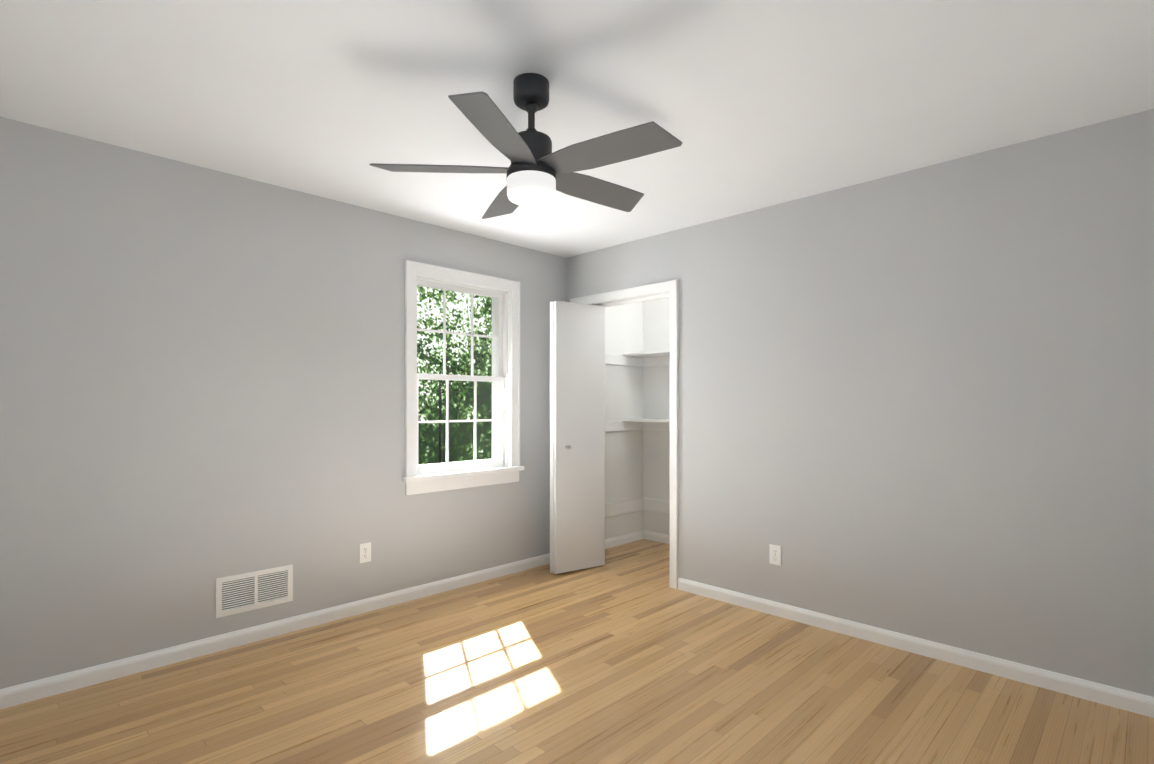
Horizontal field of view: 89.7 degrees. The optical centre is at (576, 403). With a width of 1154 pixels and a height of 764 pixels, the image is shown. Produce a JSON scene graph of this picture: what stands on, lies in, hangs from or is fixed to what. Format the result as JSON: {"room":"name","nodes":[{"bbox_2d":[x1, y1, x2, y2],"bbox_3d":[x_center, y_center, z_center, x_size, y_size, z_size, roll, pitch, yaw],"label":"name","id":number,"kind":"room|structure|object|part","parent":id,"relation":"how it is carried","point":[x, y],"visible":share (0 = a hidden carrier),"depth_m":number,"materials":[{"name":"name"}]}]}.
{"room":"empty bedroom","nodes":[
{"label":"empty bedroom","id":0,"kind":"room"},
{"bbox_2d":[0,117,565,688],"bbox_3d":[-1.530,0.035,3.407,0.220,2.440,4.120,0,0,45],"label":"wall","id":1,"kind":"structure","parent":0,"point":[202,379],"depth_m":2.91,"materials":[{"name":"grey paint"}]},
{"bbox_2d":[216,564,292,617],"bbox_3d":[-1.702,0.987,3.075,0.010,0.200,0.370,0,0,45],"label":"air vent","id":2,"kind":"object","parent":1,"relation":"in","point":[244,592],"visible":1,"depth_m":3.07,"materials":[{"name":"white metal"}]},
{"bbox_2d":[0,553,549,708],"bbox_3d":[-1.431,1.216,3.330,0.030,0.078,3.850,0,0,45],"label":"baseboard","id":3,"kind":"structure","parent":1,"relation":"attached to","point":[69,681],"depth_m":2.99,"materials":[{"name":"white wood"}]},
{"bbox_2d":[359,542,370,562],"bbox_3d":[-1.277,0.898,3.501,0.007,0.116,0.072,0,0,45],"label":"electrical outlet","id":4,"kind":"object","parent":1,"relation":"attached to","point":[364,552],"visible":1,"depth_m":3.50,"materials":[{"name":"white plastic"}]},
{"bbox_2d":[402,260,523,494],"bbox_3d":[-0.839,-0.166,4.090,0.300,1.492,0.967,0,0,45],"label":"window","id":5,"kind":"structure","parent":1,"relation":"in","point":[415,483],"depth_m":4.09,"materials":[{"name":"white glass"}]},
{"bbox_3d":[-0.834,-0.495,4.086,0.004,0.596,0.697,0,0,45],"label":"sash glass","id":6,"kind":"part","parent":5,"relation":"part of","materials":[{"name":"clear glass"}]},
{"bbox_3d":[-0.807,0.119,4.059,0.004,0.574,0.697,0,0,45],"label":"sash glass","id":7,"kind":"part","parent":5,"relation":"part of","materials":[{"name":"clear glass"}]},
{"bbox_3d":[-0.834,-0.497,4.086,0.034,0.666,0.763,0,0,45],"label":"window sash","id":8,"kind":"part","parent":5,"relation":"part of","materials":[{"name":"white wood"}]},
{"bbox_3d":[-0.807,0.132,4.059,0.034,0.666,0.763,0,0,45],"label":"window sash","id":9,"kind":"part","parent":5,"relation":"part of","materials":[{"name":"white wood"}]},
{"bbox_2d":[0,539,1153,763],"bbox_3d":[0.083,1.305,2.513,3.770,0.100,5.120,0,0,45],"label":"floor","id":10,"kind":"structure","parent":0,"point":[626,653],"depth_m":2.47,"materials":[{"name":"brown wood"}]},
{"bbox_2d":[644,530,669,543],"bbox_3d":[1.304,1.216,4.726,1.950,0.078,0.015,0,0,45],"label":"baseboard","id":11,"kind":"structure","parent":10,"relation":"on","point":[648,535],"depth_m":5.29,"materials":[{"name":"white wood"}]},
{"bbox_2d":[0,0,1153,257],"bbox_3d":[0.083,-1.235,2.514,3.770,0.100,5.120,0,0,45],"label":"ceiling","id":12,"kind":"structure","parent":0,"point":[754,104],"depth_m":2.17,"materials":[{"name":"white paint"}]},
{"bbox_2d":[370,73,681,218],"bbox_3d":[-0.138,-0.966,2.173,1.089,0.440,1.061,0,0,45],"label":"ceiling fan","id":13,"kind":"object","parent":12,"relation":"hanging from","point":[538,172],"visible":1,"depth_m":2.07,"materials":[{"name":"grey wood"}]},
{"bbox_3d":[-0.478,-0.861,2.126,0.520,0.038,0.138,0,0,-3],"label":"blade","id":14,"kind":"part","parent":13,"relation":"part of","materials":[{"name":"grey wood"}]},
{"bbox_3d":[-0.247,-0.861,1.843,0.138,0.038,0.520,0,0,15],"label":"blade","id":15,"kind":"part","parent":13,"relation":"part of","materials":[{"name":"grey wood"}]},
{"bbox_3d":[-0.281,-0.860,2.432,0.138,0.038,0.520,0,0,-21],"label":"blade","id":16,"kind":"part","parent":13,"relation":"part of","materials":[{"name":"grey wood"}]},
{"bbox_3d":[0.071,-0.861,2.339,0.520,0.038,0.138,0,0,-39],"label":"blade","id":17,"kind":"part","parent":13,"relation":"part of","materials":[{"name":"grey wood"}]},
{"bbox_3d":[0.092,-0.861,1.976,0.520,0.038,0.138,0,0,33],"label":"blade","id":18,"kind":"part","parent":13,"relation":"part of","materials":[{"name":"grey wood"}]},
{"bbox_2d":[605,297,669,538],"bbox_3d":[0.657,0.035,4.144,2.290,2.440,0.004,0,0,45],"label":"wall","id":19,"kind":"structure","parent":0,"point":[637,463],"depth_m":4.31,"materials":[{"name":"white paint"}]},
{"bbox_2d":[605,354,623,516],"bbox_3d":[0.213,0.265,4.996,0.020,1.430,0.570,0,0,45],"label":"closet shelf","id":20,"kind":"object","parent":19,"relation":"attached to","point":[616,508],"depth_m":5.10,"materials":[{"name":"white wood"}]},
{"bbox_2d":[605,530,643,548],"bbox_3d":[0.304,1.216,5.091,0.015,0.078,0.846,0,0,45],"label":"baseboard","id":21,"kind":"structure","parent":19,"relation":"attached to","point":[631,537],"depth_m":5.20,"materials":[{"name":"white wood"}]},
{"bbox_2d":[624,350,669,513],"bbox_3d":[1.204,0.265,4.626,1.950,1.430,0.300,0,0,45],"label":"closet shelf","id":22,"kind":"object","parent":19,"relation":"attached to","point":[652,358],"depth_m":5.26,"materials":[{"name":"white wood"}]},
{"bbox_2d":[566,109,1153,696],"bbox_3d":[1.217,0.035,3.501,3.550,2.440,0.120,0,0,45],"label":"wall","id":23,"kind":"structure","parent":0,"point":[918,403],"depth_m":2.85,"materials":[{"name":"grey paint"}]},
{"bbox_2d":[550,301,553,572],"bbox_3d":[-0.067,0.244,4.462,0.033,1.998,0.442,0,0,33],"label":"closet door leaf","id":24,"kind":"structure","parent":23,"relation":"in","point":[551,437],"depth_m":4.28,"materials":[{"name":"white wood"}]},
{"bbox_2d":[553,304,600,544],"bbox_3d":[-0.030,0.133,4.410,0.215,1.814,0.407,0,0,45],"label":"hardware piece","id":25,"kind":"object","parent":23,"relation":"attached to","point":[553,431],"visible":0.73,"depth_m":4.27,"materials":[{"name":"silver metal"}]},
{"bbox_2d":[554,301,604,573],"bbox_3d":[0.022,0.244,4.373,0.442,1.998,0.033,0,0,-33],"label":"closet door leaf","id":26,"kind":"structure","parent":23,"relation":"in","point":[579,429],"depth_m":4.35,"materials":[{"name":"white wood"}]},
{"bbox_2d":[570,280,678,588],"bbox_3d":[0.361,0.207,4.336,1.027,2.096,0.147,0,0,45],"label":"door frame","id":27,"kind":"structure","parent":23,"relation":"attached to","point":[666,289],"depth_m":3.95,"materials":[{"name":"white wood"}]},
{"bbox_2d":[769,544,780,565],"bbox_3d":[1.178,0.898,3.450,0.072,0.116,0.007,0,0,45],"label":"electrical outlet","id":28,"kind":"object","parent":23,"relation":"attached to","point":[774,554],"visible":1,"depth_m":3.45,"materials":[{"name":"white plastic"}]},
{"bbox_2d":[678,578,1147,715],"bbox_3d":[1.491,1.216,3.135,2.264,0.078,0.015,0,0,45],"label":"baseboard","id":29,"kind":"structure","parent":23,"relation":"attached to","point":[1131,701],"depth_m":2.83,"materials":[{"name":"white wood"}]},
{"bbox_2d":[1148,696,1153,717],"bbox_3d":[0.969,1.215,0.952,0.015,0.078,3.850,0,0,45],"label":"baseboard","id":30,"kind":"structure","parent":23,"relation":"attached to","point":[1150,699],"depth_m":2.32,"materials":[{"name":"white wood"}]},
{"label":"outside","id":31,"kind":"structure","parent":0,"visible":0},
{"bbox_2d":[438,372,441,462],"bbox_3d":[-2.540,0.832,10.756,0.064,2.850,0.068,0,0,45],"label":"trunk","id":32,"kind":"object","parent":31,"point":[439,456],"depth_m":10.74,"materials":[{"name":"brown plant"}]},
{"bbox_2d":[447,366,449,461],"bbox_3d":[-2.521,0.757,11.343,0.099,3.000,0.104,0,0,45],"label":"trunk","id":33,"kind":"object","parent":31,"point":[447,366],"depth_m":11.32,"materials":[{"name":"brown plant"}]},
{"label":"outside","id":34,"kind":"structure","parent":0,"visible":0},
{"bbox_2d":[417,286,491,464],"bbox_3d":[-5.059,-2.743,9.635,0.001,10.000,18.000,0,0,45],"label":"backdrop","id":35,"kind":"structure","parent":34,"point":[425,428],"depth_m":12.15,"materials":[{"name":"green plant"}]}
]}

